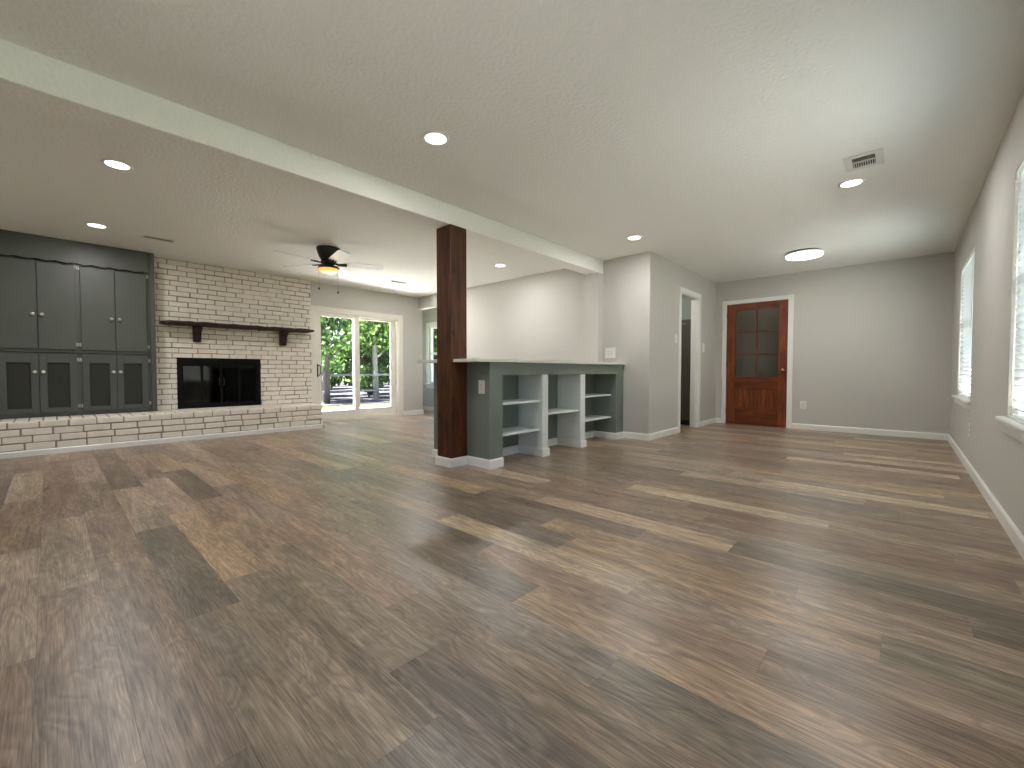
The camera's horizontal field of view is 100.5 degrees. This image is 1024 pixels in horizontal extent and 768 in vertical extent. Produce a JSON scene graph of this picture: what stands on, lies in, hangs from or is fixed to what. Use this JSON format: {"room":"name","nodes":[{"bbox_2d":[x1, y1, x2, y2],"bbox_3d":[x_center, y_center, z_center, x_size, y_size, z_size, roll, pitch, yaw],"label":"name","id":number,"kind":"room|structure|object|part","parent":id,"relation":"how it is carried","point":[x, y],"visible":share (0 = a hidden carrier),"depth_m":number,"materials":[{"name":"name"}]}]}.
{"room":"living room","nodes":[
{"label":"living room","id":0,"kind":"room"},
{"bbox_2d":[154,257,311,409],"bbox_3d":[-4.164,-0.693,6.495,0.055,2.080,2.158,2,2,43],"label":"wall","id":1,"kind":"structure","parent":0,"point":[184,291],"depth_m":6.44,"materials":[{"name":"brick"}]},
{"bbox_2d":[176,357,260,408],"bbox_3d":[-4.318,-0.020,6.330,0.071,0.721,1.047,2,2,43],"label":"fireplace","id":2,"kind":"object","parent":1,"relation":"attached to","point":[201,382],"visible":1,"depth_m":6.31,"materials":[{"name":"black metal"}]},
{"bbox_3d":[-4.561,0.010,6.077,0.024,0.566,0.230,2,2,43],"label":"glass door","id":3,"kind":"part","parent":2,"relation":"part of","materials":[{"name":"black glass"}]},
{"bbox_3d":[-4.562,0.010,6.077,0.006,0.534,0.202,2,2,43],"label":"glass pane","id":4,"kind":"part","parent":2,"relation":"part of","materials":[{"name":"black glass"}]},
{"bbox_3d":[-4.403,0.005,6.250,0.006,0.534,0.202,2,2,43],"label":"glass pane","id":5,"kind":"part","parent":2,"relation":"part of","materials":[{"name":"black glass"}]},
{"bbox_3d":[-4.403,0.005,6.249,0.024,0.566,0.230,2,2,43],"label":"glass door","id":6,"kind":"part","parent":2,"relation":"part of","materials":[{"name":"black glass"}]},
{"bbox_3d":[-4.245,0.000,6.422,0.006,0.534,0.202,2,2,43],"label":"glass pane","id":7,"kind":"part","parent":2,"relation":"part of","materials":[{"name":"black glass"}]},
{"bbox_3d":[-4.244,0.000,6.421,0.024,0.566,0.230,2,2,43],"label":"glass door","id":8,"kind":"part","parent":2,"relation":"part of","materials":[{"name":"black glass"}]},
{"bbox_3d":[-4.086,-0.005,6.594,0.024,0.566,0.230,2,2,43],"label":"glass door","id":9,"kind":"part","parent":2,"relation":"part of","materials":[{"name":"black glass"}]},
{"bbox_3d":[-4.087,-0.005,6.595,0.006,0.534,0.202,2,2,43],"label":"glass pane","id":10,"kind":"part","parent":2,"relation":"part of","materials":[{"name":"black glass"}]},
{"bbox_2d":[159,320,313,345],"bbox_3d":[-4.030,-0.750,6.437,0.225,0.287,1.985,2,2,43],"label":"mantel shelf","id":11,"kind":"object","parent":1,"relation":"attached to","point":[197,327],"visible":1,"depth_m":6.22,"materials":[{"name":"brown wood"}]},
{"bbox_2d":[188,281,422,410],"bbox_3d":[-4.206,-0.516,6.614,0.160,2.440,6.668,2,2,43],"label":"wall","id":12,"kind":"structure","parent":0,"point":[349,298],"depth_m":8.67,"materials":[{"name":"grey paint"}]},
{"bbox_2d":[0,229,155,353],"bbox_3d":[-5.245,-1.036,5.135,0.279,1.310,1.428,2,2,43],"label":"upper cabinet","id":13,"kind":"object","parent":12,"relation":"attached to","point":[56,294],"visible":1,"depth_m":5.04,"materials":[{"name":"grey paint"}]},
{"bbox_3d":[-5.496,-0.891,4.725,0.020,0.991,0.302,2,2,43],"label":"door","id":14,"kind":"part","parent":13,"relation":"part of","materials":[{"name":"green paint"}]},
{"bbox_3d":[-5.289,-0.898,4.950,0.020,0.991,0.302,2,2,43],"label":"door","id":15,"kind":"part","parent":13,"relation":"part of","materials":[{"name":"green paint"}]},
{"bbox_3d":[-5.055,-0.905,5.205,0.020,0.991,0.302,2,2,43],"label":"door","id":16,"kind":"part","parent":13,"relation":"part of","materials":[{"name":"green paint"}]},
{"bbox_3d":[-4.848,-0.912,5.429,0.020,0.991,0.300,2,2,43],"label":"door","id":17,"kind":"part","parent":13,"relation":"part of","materials":[{"name":"green paint"}]},
{"bbox_2d":[310,305,403,422],"bbox_3d":[-2.875,-0.352,8.028,0.194,2.030,1.827,2,2,43],"label":"door","id":18,"kind":"structure","parent":12,"relation":"in","point":[396,408],"depth_m":7.97,"materials":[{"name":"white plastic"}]},
{"bbox_3d":[-3.147,-0.308,7.718,0.045,1.870,0.813,2,2,43],"label":"sliding panel","id":19,"kind":"part","parent":18,"relation":"part of","materials":[{"name":"glass"}]},
{"bbox_3d":[-2.677,-0.326,8.318,0.045,1.870,0.898,2,2,43],"label":"fixed panel","id":20,"kind":"part","parent":18,"relation":"part of","materials":[{"name":"glass"}]},
{"bbox_2d":[404,410,423,415],"bbox_3d":[-2.081,0.595,8.906,0.114,0.085,0.494,2,2,43],"label":"baseboard","id":21,"kind":"structure","parent":12,"relation":"attached to","point":[415,412],"depth_m":8.87,"materials":[{"name":"white paint"}]},
{"bbox_2d":[422,308,436,406],"bbox_3d":[-1.144,-0.591,9.199,2.950,2.440,0.120,2,2,43],"label":"wall","id":22,"kind":"structure","parent":0,"point":[428,315],"depth_m":9.89,"materials":[{"name":"grey paint"}]},
{"bbox_2d":[423,406,433,410],"bbox_3d":[-1.190,0.587,9.184,2.750,0.085,0.014,2,2,43],"label":"baseboard","id":23,"kind":"structure","parent":22,"relation":"attached to","point":[424,407],"depth_m":9.86,"materials":[{"name":"white paint"}]},
{"bbox_2d":[425,322,436,388],"bbox_3d":[-1.583,-0.644,9.540,1.070,1.505,0.130,2,2,43],"label":"window","id":24,"kind":"structure","parent":22,"relation":"in","point":[433,324],"depth_m":9.82,"materials":[{"name":"white paint"}]},
{"bbox_3d":[-1.556,-0.657,9.569,0.860,1.310,0.050,2,2,43],"label":"frame","id":25,"kind":"part","parent":24,"relation":"part of","materials":[{"name":"white paint"}]},
{"bbox_2d":[0,410,1023,767],"bbox_3d":[-0.401,0.812,5.501,9.102,0.150,10.322,2,2,43],"label":"floor","id":26,"kind":"structure","parent":0,"point":[335,595],"depth_m":1.64,"materials":[{"name":"wood"}]},
{"bbox_2d":[0,403,323,458],"bbox_3d":[-4.700,0.551,5.474,0.690,0.374,4.270,2,2,43],"label":"brick hearth","id":27,"kind":"object","parent":26,"relation":"on","point":[19,437],"visible":0.99,"depth_m":5.23,"materials":[{"name":"beige brick"}]},
{"bbox_2d":[0,350,157,418],"bbox_3d":[-5.245,-0.008,5.165,0.279,0.757,1.428,2,2,43],"label":"base cabinet","id":28,"kind":"object","parent":27,"relation":"on","point":[32,383],"visible":1,"depth_m":5.06,"materials":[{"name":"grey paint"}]},
{"bbox_3d":[-5.501,0.019,4.756,0.005,0.531,0.182,2,2,43],"label":"screen panel","id":29,"kind":"part","parent":28,"relation":"part of","materials":[{"name":"grey wood"}]},
{"bbox_3d":[-5.496,-0.006,4.750,0.020,0.681,0.302,2,2,43],"label":"door","id":30,"kind":"part","parent":28,"relation":"part of","materials":[{"name":"green paint"}]},
{"bbox_3d":[-5.289,-0.013,4.976,0.020,0.681,0.302,2,2,43],"label":"door","id":31,"kind":"part","parent":28,"relation":"part of","materials":[{"name":"green paint"}]},
{"bbox_3d":[-5.294,0.012,4.981,0.005,0.531,0.182,2,2,43],"label":"screen panel","id":32,"kind":"part","parent":28,"relation":"part of","materials":[{"name":"grey wood"}]},
{"bbox_3d":[-5.055,-0.020,5.230,0.020,0.681,0.302,2,2,43],"label":"door","id":33,"kind":"part","parent":28,"relation":"part of","materials":[{"name":"green paint"}]},
{"bbox_3d":[-5.060,0.005,5.236,0.005,0.531,0.182,2,2,43],"label":"screen panel","id":34,"kind":"part","parent":28,"relation":"part of","materials":[{"name":"grey wood"}]},
{"bbox_3d":[-4.848,-0.026,5.455,0.020,0.681,0.300,2,2,43],"label":"door","id":35,"kind":"part","parent":28,"relation":"part of","materials":[{"name":"green paint"}]},
{"bbox_3d":[-4.853,-0.002,5.460,0.005,0.531,0.180,2,2,43],"label":"screen panel","id":36,"kind":"part","parent":28,"relation":"part of","materials":[{"name":"grey wood"}]},
{"bbox_3d":[-4.698,0.706,5.479,0.687,0.064,4.267,2,2,43],"label":"trim","id":37,"kind":"part","parent":27,"relation":"part of","materials":[{"name":"white paint"}]},
{"bbox_2d":[435,224,467,467],"bbox_3d":[-0.582,-0.350,4.088,0.238,2.256,0.214,2,2,43],"label":"wooden post","id":38,"kind":"object","parent":26,"relation":"on","point":[451,239],"visible":1,"depth_m":4.02,"materials":[{"name":"brown wood"}]},
{"bbox_3d":[-0.583,0.735,4.119,0.238,0.085,0.212,2,2,43],"label":"trim","id":39,"kind":"part","parent":38,"relation":"part of","materials":[{"name":"white paint"}]},
{"bbox_2d":[432,362,623,468],"bbox_3d":[0.340,0.257,5.119,0.865,0.983,2.547,2,2,43],"label":"bar counter","id":40,"kind":"object","parent":26,"relation":"on","point":[524,408],"visible":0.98,"depth_m":4.62,"materials":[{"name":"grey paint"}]},
{"bbox_3d":[-0.514,0.283,4.207,0.815,0.983,0.020,2,2,43],"label":"panel","id":41,"kind":"part","parent":40,"relation":"part of","materials":[{"name":"green paint"}]},
{"bbox_2d":[478,380,484,393],"bbox_3d":[-0.284,0.029,3.968,0.083,0.125,0.008,2,2,43],"label":"electrical outlet","id":42,"kind":"object","parent":40,"relation":"attached to","point":[481,383],"visible":1,"depth_m":3.96,"materials":[{"name":"white plastic"}]},
{"bbox_2d":[417,358,624,364],"bbox_3d":[0.280,-0.250,5.048,0.895,0.030,2.712,2,2,43],"label":"countertop","id":43,"kind":"structure","parent":40,"relation":"on","point":[468,360],"depth_m":4.25,"materials":[{"name":"stone"}]},
{"bbox_2d":[503,426,539,435],"bbox_3d":[-0.018,0.484,4.387,0.317,0.019,0.601,2,2,43],"label":"shelf","id":44,"kind":"object","parent":40,"relation":"attached to","point":[507,430],"depth_m":4.43,"materials":[{"name":"white paint"}]},
{"bbox_2d":[503,399,540,404],"bbox_3d":[-0.018,0.184,4.378,0.317,0.019,0.601,2,2,43],"label":"shelf","id":45,"kind":"object","parent":40,"relation":"attached to","point":[505,401],"depth_m":4.45,"materials":[{"name":"white paint"}]},
{"bbox_3d":[0.339,0.705,5.133,0.863,0.085,2.547,2,2,43],"label":"trim","id":46,"kind":"part","parent":40,"relation":"part of","materials":[{"name":"white paint"}]},
{"bbox_3d":[0.237,0.720,4.634,0.342,0.085,0.125,2,2,43],"label":"trim","id":47,"kind":"part","parent":40,"relation":"part of","materials":[{"name":"white paint"}]},
{"bbox_3d":[0.644,0.264,4.849,0.020,0.983,2.533,2,2,43],"label":"frame","id":48,"kind":"part","parent":40,"relation":"part of","materials":[{"name":"green paint"}]},
{"bbox_2d":[548,408,578,414],"bbox_3d":[0.461,0.316,4.904,0.317,0.019,0.618,2,2,43],"label":"shelf","id":49,"kind":"object","parent":40,"relation":"attached to","point":[551,411],"depth_m":4.94,"materials":[{"name":"white paint"}]},
{"bbox_3d":[0.723,0.704,5.162,0.342,0.085,0.126,2,2,43],"label":"trim","id":50,"kind":"part","parent":40,"relation":"part of","materials":[{"name":"white paint"}]},
{"bbox_2d":[585,415,610,421],"bbox_3d":[0.970,0.447,5.498,0.269,0.019,0.740,2,2,43],"label":"shelf","id":51,"kind":"object","parent":40,"relation":"attached to","point":[587,417],"depth_m":5.60,"materials":[{"name":"white paint"}]},
{"bbox_2d":[585,393,610,397],"bbox_3d":[0.970,0.150,5.489,0.269,0.019,0.740,2,2,43],"label":"shelf","id":52,"kind":"object","parent":40,"relation":"attached to","point":[587,395],"depth_m":5.61,"materials":[{"name":"white paint"}]},
{"bbox_2d":[680,319,690,424],"bbox_3d":[2.746,-0.203,7.465,0.940,1.765,0.276,2,2,43],"label":"tall cabinet","id":53,"kind":"object","parent":26,"relation":"on","point":[686,324],"visible":0.12,"depth_m":7.14,"materials":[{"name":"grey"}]},
{"bbox_2d":[0,0,1023,297],"bbox_3d":[-0.402,-1.803,5.460,9.252,0.200,10.472,2,2,43],"label":"ceiling","id":54,"kind":"structure","parent":0,"point":[718,134],"depth_m":2.62,"materials":[{"name":"white paint"}]},
{"bbox_2d":[85,222,107,228],"bbox_3d":[-4.380,-1.670,4.497,0.176,0.008,0.176,2,2,43],"label":"recessed light","id":55,"kind":"object","parent":54,"relation":"in","point":[95,225],"visible":1,"depth_m":4.49,"materials":[{"name":"white plastic"}]},
{"bbox_2d":[88,224,105,227],"bbox_3d":[-4.380,-1.670,4.497,0.137,0.005,0.137,2,2,43],"label":"diffuser","id":56,"kind":"object","parent":55,"relation":"attached to","point":[91,225],"depth_m":4.49,"materials":[{"name":"white plastic"}]},
{"bbox_2d":[101,159,132,170],"bbox_3d":[-2.940,-1.631,3.175,0.176,0.008,0.176,2,2,43],"label":"recessed light","id":57,"kind":"object","parent":54,"relation":"in","point":[116,164],"visible":1,"depth_m":3.16,"materials":[{"name":"white plastic"}]},
{"bbox_2d":[105,161,129,169],"bbox_3d":[-2.940,-1.632,3.175,0.137,0.005,0.137,2,2,43],"label":"diffuser","id":58,"kind":"object","parent":57,"relation":"attached to","point":[119,165],"depth_m":3.18,"materials":[{"name":"white plastic"}]},
{"bbox_2d":[141,235,174,242],"bbox_3d":[-4.108,-1.686,4.956,0.120,0.004,0.300,2,2,43],"label":"ceiling vent","id":59,"kind":"object","parent":54,"relation":"in","point":[142,236],"visible":1,"depth_m":4.94,"materials":[{"name":"white metal"}]},
{"bbox_2d":[0,38,602,273],"bbox_3d":[-1.021,-1.556,3.588,0.202,0.184,6.568,2,2,43],"label":"ceiling beam","id":60,"kind":"structure","parent":54,"relation":"attached to","point":[28,76],"depth_m":2.65,"materials":[{"name":"white paint"}]},
{"bbox_2d":[273,245,383,293],"bbox_3d":[-2.300,-1.415,5.312,1.268,0.566,1.268,2,2,43],"label":"ceiling fan","id":61,"kind":"object","parent":54,"relation":"hanging from","point":[329,255],"visible":1,"depth_m":5.26,"materials":[{"name":"black metal"}]},
{"bbox_3d":[-2.535,-1.504,4.995,0.133,0.035,0.482,1,2,34],"label":"blade","id":62,"kind":"part","parent":61,"relation":"part of","materials":[{"name":"white wood"}]},
{"bbox_3d":[-2.708,-1.517,5.459,0.482,0.035,0.133,0,2,16],"label":"blade","id":63,"kind":"part","parent":61,"relation":"part of","materials":[{"name":"white wood"}]},
{"bbox_3d":[-2.302,-1.415,5.348,0.232,0.057,0.232,2,2,43],"label":"lamp shade","id":64,"kind":"part","parent":61,"relation":"part of","materials":[{"name":"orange glass"}]},
{"bbox_3d":[-2.041,-1.504,5.016,0.133,0.035,0.482,-1,2,-38],"label":"blade","id":65,"kind":"part","parent":61,"relation":"part of","materials":[{"name":"white wood"}]},
{"bbox_3d":[-2.320,-1.526,5.766,0.133,0.035,0.482,0,2,-2],"label":"blade","id":66,"kind":"part","parent":61,"relation":"part of","materials":[{"name":"white"}]},
{"bbox_3d":[-1.907,-1.518,5.492,0.482,0.035,0.133,-1,2,-20],"label":"blade","id":67,"kind":"part","parent":61,"relation":"part of","materials":[{"name":"white wood"}]},
{"bbox_2d":[388,280,407,283],"bbox_3d":[-1.956,-1.756,7.350,0.150,0.004,0.340,2,2,43],"label":"ceiling vent","id":68,"kind":"object","parent":54,"relation":"in","point":[394,281],"visible":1,"depth_m":7.37,"materials":[{"name":"white metal"}]},
{"bbox_2d":[422,131,448,145],"bbox_3d":[-0.504,-1.621,2.817,0.176,0.008,0.176,2,2,43],"label":"recessed light","id":69,"kind":"object","parent":54,"relation":"in","point":[435,138],"visible":1,"depth_m":2.81,"materials":[{"name":"white plastic"}]},
{"bbox_2d":[425,133,445,143],"bbox_3d":[-0.504,-1.621,2.817,0.137,0.005,0.137,2,2,43],"label":"diffuser","id":70,"kind":"object","parent":69,"relation":"attached to","point":[430,138],"depth_m":2.81,"materials":[{"name":"white plastic"}]},
{"bbox_2d":[494,264,505,266],"bbox_3d":[-0.168,-1.719,6.191,0.176,0.008,0.176,2,2,43],"label":"recessed light","id":71,"kind":"object","parent":54,"relation":"in","point":[495,265],"visible":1,"depth_m":6.17,"materials":[{"name":"white plastic"}]},
{"bbox_2d":[627,235,641,239],"bbox_3d":[1.409,-1.682,4.905,0.176,0.008,0.176,2,2,43],"label":"recessed light","id":72,"kind":"object","parent":54,"relation":"in","point":[633,237],"visible":1,"depth_m":4.89,"materials":[{"name":"white plastic"}]},
{"bbox_2d":[628,236,640,239],"bbox_3d":[1.409,-1.682,4.905,0.137,0.005,0.137,2,2,43],"label":"diffuser","id":73,"kind":"object","parent":72,"relation":"attached to","point":[629,237],"depth_m":4.89,"materials":[{"name":"white plastic"}]},
{"bbox_2d":[785,248,823,260],"bbox_3d":[3.767,-1.667,5.496,0.410,0.072,0.410,2,2,43],"label":"flush ceiling light","id":74,"kind":"object","parent":54,"relation":"attached to","point":[809,253],"visible":1,"depth_m":5.41,"materials":[{"name":"white metal"}]},
{"bbox_2d":[838,178,864,187],"bbox_3d":[2.775,-1.641,3.485,0.176,0.008,0.176,2,2,43],"label":"recessed light","id":75,"kind":"object","parent":54,"relation":"in","point":[856,181],"visible":1,"depth_m":3.48,"materials":[{"name":"white plastic"}]},
{"bbox_2d":[841,180,861,186],"bbox_3d":[2.775,-1.641,3.485,0.137,0.005,0.137,2,2,43],"label":"diffuser","id":76,"kind":"object","parent":75,"relation":"attached to","point":[848,183],"depth_m":3.48,"materials":[{"name":"white plastic"}]},
{"bbox_2d":[843,148,883,171],"bbox_3d":[2.570,-1.630,3.113,0.220,0.008,0.280,2,2,43],"label":"ceiling vent","id":77,"kind":"object","parent":54,"relation":"in","point":[874,157],"visible":1,"depth_m":3.10,"materials":[{"name":"white metal"}]},
{"bbox_2d":[418,253,641,432],"bbox_3d":[-0.098,-0.536,7.299,4.962,2.440,0.100,2,2,43],"label":"wall","id":78,"kind":"structure","parent":0,"point":[541,316],"depth_m":6.48,"materials":[{"name":"grey paint"}]},
{"bbox_2d":[585,272,602,361],"bbox_3d":[1.152,-0.406,5.988,0.202,2.256,0.145,2,2,43],"label":"column","id":79,"kind":"structure","parent":78,"relation":"attached to","point":[593,281],"depth_m":5.91,"materials":[{"name":"grey paint"}]},
{"bbox_2d":[605,347,614,357],"bbox_3d":[1.357,-0.430,5.890,0.155,0.145,0.008,2,2,43],"label":"electrical outlet","id":80,"kind":"object","parent":78,"relation":"attached to","point":[609,352],"visible":1,"depth_m":5.89,"materials":[{"name":"white plastic"}]},
{"bbox_2d":[641,252,716,433],"bbox_3d":[2.633,-0.513,6.524,0.110,2.440,2.654,2,2,43],"label":"wall","id":81,"kind":"structure","parent":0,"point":[662,278],"depth_m":5.91,"materials":[{"name":"grey paint"}]},
{"bbox_2d":[624,427,677,440],"bbox_3d":[1.972,0.680,6.005,0.362,0.085,0.971,2,2,43],"label":"baseboard","id":82,"kind":"structure","parent":81,"relation":"attached to","point":[631,435],"depth_m":5.70,"materials":[{"name":"white paint"}]},
{"bbox_2d":[677,286,700,432],"bbox_3d":[2.689,-0.361,6.579,0.129,2.133,0.886,2,2,43],"label":"door frame","id":83,"kind":"structure","parent":81,"relation":"attached to","point":[695,298],"depth_m":6.82,"materials":[{"name":"white paint"}]},
{"bbox_2d":[682,297,690,319],"bbox_3d":[1.832,-0.530,7.109,1.862,2.440,2.232,2,2,43],"label":"wall","id":84,"kind":"structure","parent":0,"point":[686,303],"depth_m":7.38,"materials":[{"name":"grey paint"}]},
{"bbox_2d":[736,308,778,407],"bbox_3d":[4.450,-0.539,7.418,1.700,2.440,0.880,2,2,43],"label":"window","id":85,"kind":"structure","parent":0,"point":[768,319],"depth_m":7.81,"materials":[{"name":"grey glass"}]},
{"bbox_2d":[715,252,954,433],"bbox_3d":[4.672,-0.514,6.534,3.120,2.440,0.120,2,2,43],"label":"wall","id":86,"kind":"structure","parent":0,"point":[872,342],"depth_m":6.07,"materials":[{"name":"grey paint"}]},
{"bbox_2d":[721,294,793,427],"bbox_3d":[4.020,-0.361,7.038,1.044,2.105,0.116,2,2,43],"label":"door","id":87,"kind":"structure","parent":86,"relation":"in","point":[775,409],"depth_m":7.03,"materials":[{"name":"brown wood"}]},
{"bbox_3d":[4.049,0.241,7.079,0.620,0.330,0.014,2,2,43],"label":"beadboard panel","id":88,"kind":"part","parent":87,"relation":"part of","materials":[{"name":"brown wood"}]},
{"bbox_3d":[4.045,-0.331,7.059,0.633,2.020,0.052,2,2,43],"label":"rail","id":89,"kind":"part","parent":87,"relation":"part of","materials":[{"name":"brown wood"}]},
{"bbox_3d":[4.050,0.241,7.081,0.633,0.330,0.038,2,2,43],"label":"panel moulding","id":90,"kind":"part","parent":87,"relation":"part of","materials":[{"name":"brown wood"}]},
{"bbox_2d":[800,401,806,408],"bbox_3d":[4.518,0.325,6.613,0.085,0.128,0.008,2,2,43],"label":"electrical outlet","id":91,"kind":"object","parent":86,"relation":"attached to","point":[803,404],"visible":1,"depth_m":6.61,"materials":[{"name":"white plastic"}]},
{"bbox_2d":[700,418,947,439],"bbox_3d":[4.360,0.673,6.229,2.880,0.085,0.804,2,2,43],"label":"baseboard","id":92,"kind":"structure","parent":86,"relation":"attached to","point":[911,434],"depth_m":6.12,"materials":[{"name":"white paint"}]},
{"bbox_2d":[949,89,1023,535],"bbox_3d":[2.617,-0.384,2.082,0.120,2.440,9.222,2,2,43],"label":"wall","id":93,"kind":"structure","parent":0,"point":[996,456],"depth_m":2.93,"materials":[{"name":"grey paint"}]},
{"bbox_2d":[952,365,970,409],"bbox_3d":[4.639,-0.524,4.314,0.157,1.500,1.370,2,2,43],"label":"window","id":94,"kind":"structure","parent":93,"relation":"in","point":[964,402],"depth_m":4.26,"materials":[{"name":"white plastic"}]},
{"bbox_2d":[958,246,974,398],"bbox_3d":[4.631,-0.570,4.322,0.063,1.405,1.240,2,2,43],"label":"window blind","id":95,"kind":"object","parent":93,"relation":"attached to","point":[967,270],"visible":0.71,"depth_m":4.39,"materials":[{"name":"white plastic"}]},
{"bbox_3d":[4.952,-0.568,4.706,0.005,1.355,0.006,1,2,34],"label":"ladder cord","id":96,"kind":"part","parent":95,"relation":"part of","materials":[{"name":"white fabric"}]},
{"bbox_3d":[4.634,0.125,4.339,0.050,0.016,1.240,2,2,43],"label":"rail","id":97,"kind":"part","parent":95,"relation":"part of","materials":[{"name":"white"}]},
{"bbox_3d":[4.634,-1.248,4.299,0.054,0.048,1.240,2,2,43],"label":"head rail","id":98,"kind":"part","parent":95,"relation":"part of","materials":[{"name":"white plastic"}]},
{"bbox_3d":[4.275,-0.546,3.970,0.005,1.355,0.006,1,2,34],"label":"ladder cord","id":99,"kind":"part","parent":95,"relation":"part of","materials":[{"name":"white fabric"}]},
{"bbox_2d":[948,434,1023,559],"bbox_3d":[2.568,0.792,2.161,0.014,0.085,9.222,2,2,43],"label":"baseboard","id":100,"kind":"structure","parent":93,"relation":"attached to","point":[1008,525],"depth_m":2.71,"materials":[{"name":"white paint"}]},
{"bbox_2d":[995,416,1023,442],"bbox_3d":[2.494,-0.456,1.980,0.157,1.500,1.390,2,2,43],"label":"window","id":101,"kind":"structure","parent":93,"relation":"in","point":[1015,429],"depth_m":2.25,"materials":[{"name":"white plastic"}]},
{"bbox_2d":[1009,160,1023,421],"bbox_3d":[2.486,-0.502,1.988,0.063,1.405,1.260,2,2,43],"label":"window blind","id":102,"kind":"object","parent":93,"relation":"attached to","point":[1020,172],"visible":1,"depth_m":2.38,"materials":[{"name":"white plastic"}]},
{"bbox_3d":[2.814,-0.500,2.379,0.005,1.355,0.006,0,2,-2],"label":"ladder cord","id":103,"kind":"part","parent":102,"relation":"part of","materials":[{"name":"white fabric"}]},
{"bbox_3d":[2.489,0.193,2.005,0.050,0.016,1.260,2,2,43],"label":"rail","id":104,"kind":"part","parent":102,"relation":"part of","materials":[{"name":"white"}]},
{"bbox_3d":[2.489,-1.180,1.965,0.054,0.048,1.260,2,2,43],"label":"head rail","id":105,"kind":"part","parent":102,"relation":"part of","materials":[{"name":"white plastic"}]},
{"label":"outside","id":106,"kind":"structure","parent":0,"visible":0},
{"bbox_2d":[322,379,389,409],"bbox_3d":[6.765,1.012,7.397,120.000,0.340,100.000,2,2,43],"label":"lawn","id":107,"kind":"structure","parent":106,"point":[377,404],"depth_m":12.90,"materials":[{"name":"green plant"}]},
{"bbox_2d":[322,382,389,406],"bbox_3d":[-12.000,0.284,25.980,27.200,0.028,42.000,2,2,43],"label":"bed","id":108,"kind":"object","parent":107,"relation":"on","point":[341,398],"depth_m":16.89,"materials":[{"name":"white"}]},
{"bbox_2d":[321,355,345,388],"bbox_3d":[-6.913,-0.268,15.458,1.444,1.701,1.506,2,2,43],"label":"shrub","id":109,"kind":"object","parent":108,"relation":"on","point":[334,369],"visible":0.25,"depth_m":15.38,"materials":[{"name":"green plant"}]},
{"bbox_2d":[321,316,359,403],"bbox_3d":[-5.920,-1.924,13.557,2.328,5.116,1.998,2,2,43],"label":"tree","id":110,"kind":"object","parent":108,"relation":"on","point":[332,323],"visible":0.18,"depth_m":13.47,"materials":[{"name":"green plant"}]},
{"bbox_2d":[337,320,351,376],"bbox_3d":[-9.278,-3.703,26.159,2.945,7.941,3.222,2,2,43],"label":"tree","id":111,"kind":"object","parent":108,"relation":"on","point":[341,351],"visible":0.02,"depth_m":25.72,"materials":[{"name":"green plant"}]},
{"bbox_2d":[321,336,389,386],"bbox_3d":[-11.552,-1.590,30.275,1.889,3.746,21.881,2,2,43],"label":"tree","id":112,"kind":"object","parent":108,"relation":"on","point":[341,358],"visible":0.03,"depth_m":29.83,"materials":[{"name":"green plant"}]},
{"bbox_2d":[334,319,389,398],"bbox_3d":[-5.083,-2.280,15.845,2.579,5.695,2.588,2,2,43],"label":"tree","id":113,"kind":"object","parent":108,"relation":"on","point":[375,332],"visible":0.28,"depth_m":15.56,"materials":[{"name":"green plant"}]},
{"bbox_2d":[339,340,389,389],"bbox_3d":[-7.604,-2.905,22.448,2.892,6.556,2.623,-1,2,-22],"label":"tree","id":114,"kind":"object","parent":108,"relation":"on","point":[343,349],"visible":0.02,"depth_m":22.16,"materials":[{"name":"green plant"}]},
{"bbox_2d":[342,319,389,394],"bbox_3d":[-6.117,-2.318,18.712,2.433,5.607,3.028,2,2,43],"label":"tree","id":115,"kind":"object","parent":108,"relation":"on","point":[366,351],"visible":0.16,"depth_m":18.14,"materials":[{"name":"green plant"}]},
{"bbox_2d":[351,365,388,396],"bbox_3d":[-5.671,-0.118,16.907,1.270,1.319,1.633,2,2,43],"label":"shrub","id":116,"kind":"object","parent":108,"relation":"on","point":[366,382],"visible":0.65,"depth_m":16.69,"materials":[{"name":"green plant"}]},
{"bbox_3d":[-5.664,-0.047,16.870,0.549,1.179,0.932,1,2,22],"label":"stem","id":117,"kind":"part","parent":116,"relation":"part of","materials":[{"name":"grey plant"}]},
{"bbox_2d":[321,371,433,402],"bbox_3d":[-4.972,0.048,15.575,0.115,1.050,15.600,2,2,43],"label":"rail fence","id":118,"kind":"object","parent":108,"relation":"on","point":[375,374],"visible":0.2,"depth_m":15.08,"materials":[{"name":"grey wood"}]},
{"bbox_3d":[-6.270,0.089,14.188,0.080,1.050,0.080,2,2,43],"label":"fence post","id":119,"kind":"part","parent":118,"relation":"part of","materials":[{"name":"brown wood"}]},
{"bbox_3d":[-4.941,0.224,15.551,0.030,0.070,15.600,2,2,43],"label":"rail","id":120,"kind":"part","parent":118,"relation":"part of","materials":[{"name":"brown wood"}]},
{"bbox_3d":[-4.985,0.048,15.586,0.080,1.050,0.080,2,2,43],"label":"fence post","id":121,"kind":"part","parent":118,"relation":"part of","materials":[{"name":"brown wood"}]},
{"bbox_3d":[-4.941,-0.336,15.535,0.030,0.070,15.600,2,2,43],"label":"rail","id":122,"kind":"part","parent":118,"relation":"part of","materials":[{"name":"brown wood"}]},
{"bbox_2d":[433,328,436,381],"bbox_3d":[-3.942,-2.386,21.065,2.378,5.609,2.876,0,2,16],"label":"tree","id":123,"kind":"object","parent":108,"relation":"on","point":[435,329],"visible":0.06,"depth_m":20.70,"materials":[{"name":"green plant"}]},
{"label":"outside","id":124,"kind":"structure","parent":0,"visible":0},
{"bbox_2d":[322,405,389,410],"bbox_3d":[-3.212,0.713,10.105,3.030,0.100,14.500,2,2,43],"label":"patio slab","id":125,"kind":"object","parent":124,"point":[388,405],"depth_m":11.05,"materials":[{"name":"concrete"}]}
]}

